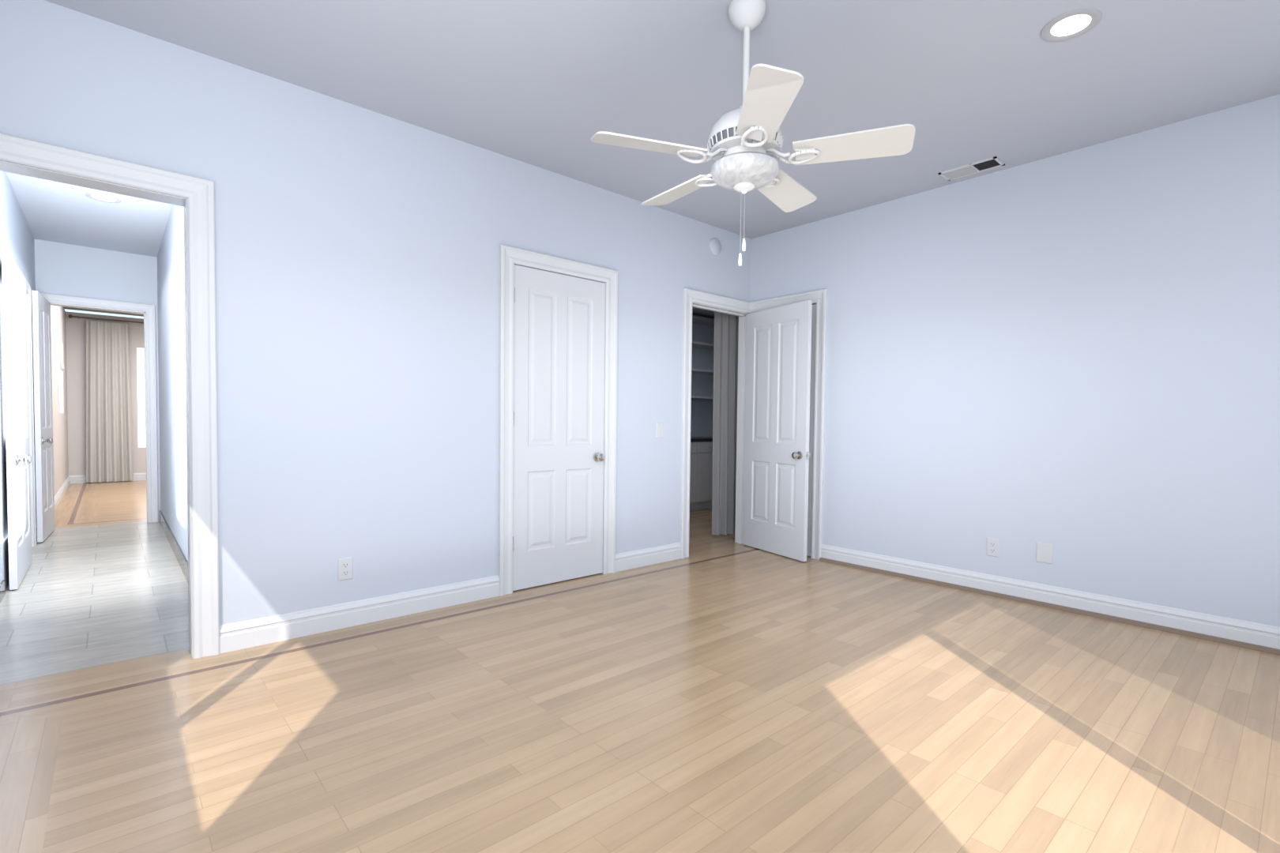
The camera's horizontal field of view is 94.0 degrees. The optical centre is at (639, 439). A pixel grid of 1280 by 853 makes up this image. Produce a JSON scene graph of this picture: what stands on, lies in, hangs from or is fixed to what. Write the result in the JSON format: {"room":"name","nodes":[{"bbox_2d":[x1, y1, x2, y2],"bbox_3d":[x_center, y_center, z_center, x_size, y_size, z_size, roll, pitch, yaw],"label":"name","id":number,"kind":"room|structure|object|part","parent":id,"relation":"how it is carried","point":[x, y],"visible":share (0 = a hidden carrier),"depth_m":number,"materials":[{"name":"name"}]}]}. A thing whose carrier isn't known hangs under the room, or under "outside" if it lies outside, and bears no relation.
{"room":"empty bedroom","nodes":[
{"label":"empty bedroom","id":0,"kind":"room"},
{"bbox_2d":[0,170,68,589],"bbox_3d":[-5.828,-0.504,5.720,0.120,2.682,9.480,-1,2,-42],"label":"wall","id":1,"kind":"structure","parent":0,"point":[16,239],"depth_m":4.55,"materials":[{"name":"paint"}]},
{"bbox_2d":[1,254,31,590],"bbox_3d":[-4.109,-0.112,3.982,0.104,2.032,0.908,-1,2,-42],"label":"hall door","id":2,"kind":"structure","parent":1,"relation":"in","point":[18,458],"depth_m":3.76,"materials":[{"name":"paint"}]},
{"bbox_2d":[17,266,36,546],"bbox_3d":[-4.702,-0.176,4.567,0.026,2.126,0.912,-1,2,-42],"label":"door frame","id":3,"kind":"structure","parent":1,"relation":"attached to","point":[28,297],"depth_m":4.87,"materials":[{"name":"paint"}]},
{"bbox_2d":[31,289,55,542],"bbox_3d":[-5.237,-0.201,5.284,0.104,2.102,0.722,-1,2,-40],"label":"hall door","id":4,"kind":"structure","parent":1,"relation":"in","point":[41,306],"depth_m":5.12,"materials":[{"name":"paint"}]},
{"bbox_2d":[54,473,146,510],"bbox_3d":[-5.766,0.677,8.836,4.080,0.125,4.980,-1,2,-42],"label":"baseboard","id":5,"kind":"structure","parent":1,"relation":"attached to","point":[137,476],"depth_m":9.36,"materials":[{"name":"paint"}]},
{"bbox_2d":[56,339,145,447],"bbox_3d":[-7.973,-0.661,8.818,0.399,1.650,2.520,0,2,-15],"label":"window","id":6,"kind":"structure","parent":1,"relation":"in","point":[140,352],"depth_m":9.94,"materials":[{"name":"white"}]},
{"bbox_2d":[59,339,63,369],"bbox_3d":[-7.683,-1.124,7.914,0.035,0.340,0.700,-1,2,-42],"label":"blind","id":7,"kind":"object","parent":6,"relation":"attached to","point":[61,344],"visible":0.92,"depth_m":7.80,"materials":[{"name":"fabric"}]},
{"bbox_2d":[0,521,189,685],"bbox_3d":[-2.892,0.942,5.077,3.620,0.100,4.470,-1,2,-42],"label":"floor","id":8,"kind":"structure","parent":0,"point":[88,596],"depth_m":3.42,"materials":[{"name":"tile"}]},
{"bbox_2d":[34,239,160,519],"bbox_3d":[-4.164,-0.519,6.797,4.600,2.682,0.120,-1,2,-42],"label":"wall","id":9,"kind":"structure","parent":0,"point":[60,269],"depth_m":5.75,"materials":[{"name":"paint"}]},
{"bbox_2d":[40,293,158,523],"bbox_3d":[-5.271,-0.257,5.807,0.879,2.196,0.146,-1,2,-42],"label":"door frame","id":10,"kind":"structure","parent":9,"relation":"attached to","point":[148,311],"depth_m":6.01,"materials":[{"name":"paint"}]},
{"bbox_2d":[54,480,146,528],"bbox_3d":[-5.912,0.789,8.791,4.600,0.100,5.100,-1,2,-42],"label":"floor","id":11,"kind":"structure","parent":0,"point":[86,504],"depth_m":7.22,"materials":[{"name":"beige wood"}]},
{"bbox_2d":[63,306,143,316],"bbox_3d":[-5.880,-2.041,8.701,4.600,0.100,5.100,-1,2,-42],"label":"ceiling","id":12,"kind":"structure","parent":0,"point":[65,307],"depth_m":9.53,"materials":[{"name":"white paint"}]},
{"bbox_2d":[65,311,146,475],"bbox_3d":[-7.549,-0.679,10.608,4.600,2.682,0.120,-1,2,-42],"label":"wall","id":13,"kind":"structure","parent":0,"point":[75,327],"depth_m":9.41,"materials":[{"name":"paint"}]},
{"bbox_2d":[68,314,143,482],"bbox_3d":[-8.346,-0.639,9.726,1.364,2.620,0.142,-1,2,-42],"label":"curtain","id":14,"kind":"object","parent":13,"relation":"hanging from","point":[109,449],"visible":0.98,"depth_m":9.54,"materials":[{"name":"fabric"}]},
{"bbox_3d":[-8.338,-1.918,9.692,1.364,0.060,0.124,-1,2,-42],"label":"rod","id":15,"kind":"part","parent":14,"relation":"part of","materials":[{"name":"brown metal"}]},
{"bbox_2d":[157,204,188,561],"bbox_3d":[-3.395,-0.436,4.472,0.120,2.682,4.380,-1,2,-42],"label":"wall","id":16,"kind":"structure","parent":0,"point":[171,288],"depth_m":4.68,"materials":[{"name":"paint"}]},
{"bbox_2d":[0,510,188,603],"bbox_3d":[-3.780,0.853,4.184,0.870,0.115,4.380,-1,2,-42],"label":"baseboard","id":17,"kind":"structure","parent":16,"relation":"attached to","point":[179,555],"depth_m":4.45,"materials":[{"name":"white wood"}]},
{"bbox_2d":[174,413,177,429],"bbox_3d":[-3.474,-0.141,4.468,0.010,0.116,0.116,-1,2,-42],"label":"switch","id":18,"kind":"object","parent":16,"relation":"attached to","point":[176,414],"visible":1,"depth_m":4.43,"materials":[{"name":"plastic"}]},
{"bbox_2d":[0,0,751,625],"bbox_3d":[-0.793,-0.432,5.231,7.040,2.682,2.300,-1,2,-42],"label":"wall","id":19,"kind":"structure","parent":0,"point":[357,248],"depth_m":3.09,"materials":[{"name":"paint"}]},
{"bbox_2d":[0,132,219,658],"bbox_3d":[-2.268,-0.081,2.380,0.950,2.130,0.026,-1,2,-42],"label":"trim","id":20,"kind":"structure","parent":19,"relation":"attached to","point":[199,193],"depth_m":2.64,"materials":[{"name":"white wood"}]},
{"bbox_2d":[337,557,353,580],"bbox_3d":[-1.522,0.667,3.085,0.072,0.116,0.008,-1,2,-42],"label":"wall outlet","id":21,"kind":"object","parent":19,"relation":"attached to","point":[345,570],"visible":1,"depth_m":3.08,"materials":[{"name":"plastic"}]},
{"bbox_2d":[0,160,748,658],"bbox_3d":[-0.846,-0.068,3.744,4.695,2.048,0.124,-1,2,-42],"label":"trim","id":22,"kind":"structure","parent":19,"relation":"attached to","point":[6,167],"depth_m":2.68,"materials":[{"name":"white wood"}]},
{"bbox_2d":[218,542,681,654],"bbox_3d":[-0.803,0.895,3.727,3.005,0.125,0.018,-1,2,-42],"label":"baseboard","id":23,"kind":"structure","parent":19,"relation":"attached to","point":[240,635],"depth_m":3.17,"materials":[{"name":"paint"}]},
{"bbox_2d":[512,264,605,591],"bbox_3d":[-0.513,-0.070,3.934,0.725,2.032,0.103,-1,2,-42],"label":"closet door","id":24,"kind":"structure","parent":19,"relation":"in","point":[559,319],"depth_m":3.93,"materials":[{"name":"paint"}]},
{"bbox_2d":[656,422,663,438],"bbox_3d":[0.154,-0.071,4.542,0.072,0.116,0.010,-1,2,-42],"label":"wall switch","id":25,"kind":"object","parent":19,"relation":"attached to","point":[660,426],"visible":1,"depth_m":4.54,"materials":[{"name":"plastic"}]},
{"bbox_2d":[679,287,751,558],"bbox_3d":[0.649,-0.129,4.968,0.840,2.125,0.026,-1,2,-42],"label":"door frame","id":26,"kind":"structure","parent":19,"relation":"attached to","point":[690,295],"depth_m":4.72,"materials":[{"name":"paint"}]},
{"bbox_2d":[709,237,721,255],"bbox_3d":[0.622,-1.585,4.889,0.140,0.140,0.019,-1,2,-42],"label":"smoke detector","id":27,"kind":"object","parent":19,"relation":"attached to","point":[715,246],"visible":1,"depth_m":4.88,"materials":[{"name":"paint"}]},
{"bbox_2d":[498,244,617,596],"bbox_3d":[-0.512,-0.116,3.938,0.912,2.139,0.026,-1,2,-42],"label":"door frame","id":28,"kind":"structure","parent":0,"point":[509,256],"depth_m":3.71,"materials":[{"name":"white wood"}]},
{"bbox_2d":[0,508,1279,852],"bbox_3d":[0.423,1.017,3.890,7.040,0.100,6.010,-1,2,-42],"label":"floor","id":29,"kind":"structure","parent":0,"point":[732,697],"depth_m":2.08,"materials":[{"name":"brown wood"}]},
{"bbox_2d":[691,315,714,399],"bbox_3d":[0.072,-0.785,7.066,3.000,1.530,0.415,-1,2,-42],"label":"shelves","id":30,"kind":"object","parent":29,"relation":"on","point":[699,320],"visible":0.02,"depth_m":7.67,"materials":[{"name":"white wood"}]},
{"bbox_2d":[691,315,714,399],"bbox_3d":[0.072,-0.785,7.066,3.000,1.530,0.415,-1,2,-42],"label":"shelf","id":31,"kind":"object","parent":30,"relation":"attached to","point":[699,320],"depth_m":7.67,"materials":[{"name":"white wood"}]},
{"bbox_2d":[5,0,1279,257],"bbox_3d":[-1.094,-1.787,3.977,4.960,0.100,8.330,-1,2,-42],"label":"ceiling","id":32,"kind":"structure","parent":0,"point":[532,82],"depth_m":2.74,"materials":[{"name":"paint"}]},
{"bbox_2d":[85,192,121,203],"bbox_3d":[-3.949,-1.778,4.392,0.200,0.007,0.200,-1,2,-42],"label":"recessed light","id":33,"kind":"object","parent":32,"relation":"in","point":[102,197],"visible":1,"depth_m":4.39,"materials":[{"name":"beige"}]},
{"bbox_2d":[590,0,915,266],"bbox_3d":[0.399,-1.173,2.341,1.165,0.990,1.147,-1,2,-42],"label":"ceiling fan","id":34,"kind":"object","parent":32,"relation":"hanging from","point":[744,143],"visible":1,"depth_m":2.21,"materials":[{"name":"white metal"}]},
{"bbox_2d":[938,156,1005,180],"bbox_3d":[2.067,-1.689,3.725,0.160,0.008,0.330,-1,2,-42],"label":"ceiling vent","id":35,"kind":"object","parent":32,"relation":"in","point":[994,162],"visible":1,"depth_m":3.71,"materials":[{"name":"plastic"}]},
{"bbox_2d":[1040,7,1102,41],"bbox_3d":[1.718,-1.651,2.381,0.200,0.007,0.200,-1,2,-42],"label":"recessed light","id":36,"kind":"object","parent":32,"relation":"in","point":[1074,24],"visible":1,"depth_m":2.38,"materials":[{"name":"beige"}]},
{"bbox_2d":[689,436,712,511],"bbox_3d":[0.118,0.423,7.031,3.010,0.880,0.605,-1,2,-42],"label":"base cabinet","id":37,"kind":"object","parent":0,"point":[701,468],"depth_m":7.22,"materials":[{"name":"white wood"}]},
{"bbox_2d":[692,307,714,319],"bbox_3d":[0.541,-1.615,6.447,3.400,0.100,2.180,-1,2,-42],"label":"ceiling","id":38,"kind":"structure","parent":0,"point":[695,311],"depth_m":7.52,"materials":[{"name":"paint"}]},
{"bbox_2d":[711,311,738,535],"bbox_3d":[0.832,-0.304,5.608,0.326,2.400,0.064,0,2,-20],"label":"curtain","id":39,"kind":"object","parent":38,"relation":"hanging from","point":[726,326],"visible":0.67,"depth_m":5.60,"materials":[{"name":"grey fabric"}]},
{"bbox_2d":[750,94,1279,627],"bbox_3d":[2.234,-0.355,3.902,0.120,2.682,3.710,-1,2,-42],"label":"wall","id":40,"kind":"structure","parent":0,"point":[1077,352],"depth_m":3.47,"materials":[{"name":"paint"}]},
{"bbox_2d":[819,557,1279,655],"bbox_3d":[2.368,0.985,3.652,0.045,0.022,2.834,-1,2,-42],"label":"molding","id":41,"kind":"structure","parent":0,"point":[1168,630],"depth_m":3.45,"materials":[{"name":"wood"}]},
{"bbox_3d":[1.624,-0.402,5.160,0.640,2.682,1.018,-1,2,-42],"label":"wall","id":42,"kind":"structure","parent":0,"visible":0},
{"bbox_2d":[749,288,828,560],"bbox_3d":[1.195,-0.125,4.967,0.026,2.130,0.752,-1,2,-42],"label":"trim","id":43,"kind":"structure","parent":42,"relation":"attached to","point":[819,297],"depth_m":4.72,"materials":[{"name":"white wood"}]},
{"bbox_2d":[806,304,816,556],"bbox_3d":[1.210,-0.078,5.006,0.035,2.019,0.586,-1,2,-42],"label":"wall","id":44,"kind":"structure","parent":42,"relation":"attached to","point":[814,306],"depth_m":4.79,"materials":[{"name":"paint"}]},
{"bbox_2d":[742,300,812,561],"bbox_3d":[1.113,-0.074,4.914,0.171,2.014,0.749,0,2,-30],"label":"open door","id":45,"kind":"structure","parent":44,"relation":"in","point":[778,341],"depth_m":4.86,"materials":[{"name":"paint"}]},
{"bbox_2d":[986,537,999,557],"bbox_3d":[2.251,0.686,3.806,0.008,0.116,0.072,-1,2,-42],"label":"wall outlet","id":46,"kind":"object","parent":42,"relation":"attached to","point":[992,544],"visible":1,"depth_m":3.80,"materials":[{"name":"plastic"}]},
{"bbox_2d":[1035,542,1053,564],"bbox_3d":[2.438,0.682,3.597,0.006,0.120,0.085,-1,2,-42],"label":"wall outlet plate","id":47,"kind":"object","parent":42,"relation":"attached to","point":[1044,551],"visible":1,"depth_m":3.59,"materials":[{"name":"plastic"}]},
{"bbox_2d":[820,544,1279,649],"bbox_3d":[2.378,0.933,3.661,0.018,0.125,2.837,-1,2,-42],"label":"baseboard","id":48,"kind":"structure","parent":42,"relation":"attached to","point":[1232,629],"depth_m":3.46,"materials":[{"name":"paint"}]}
]}

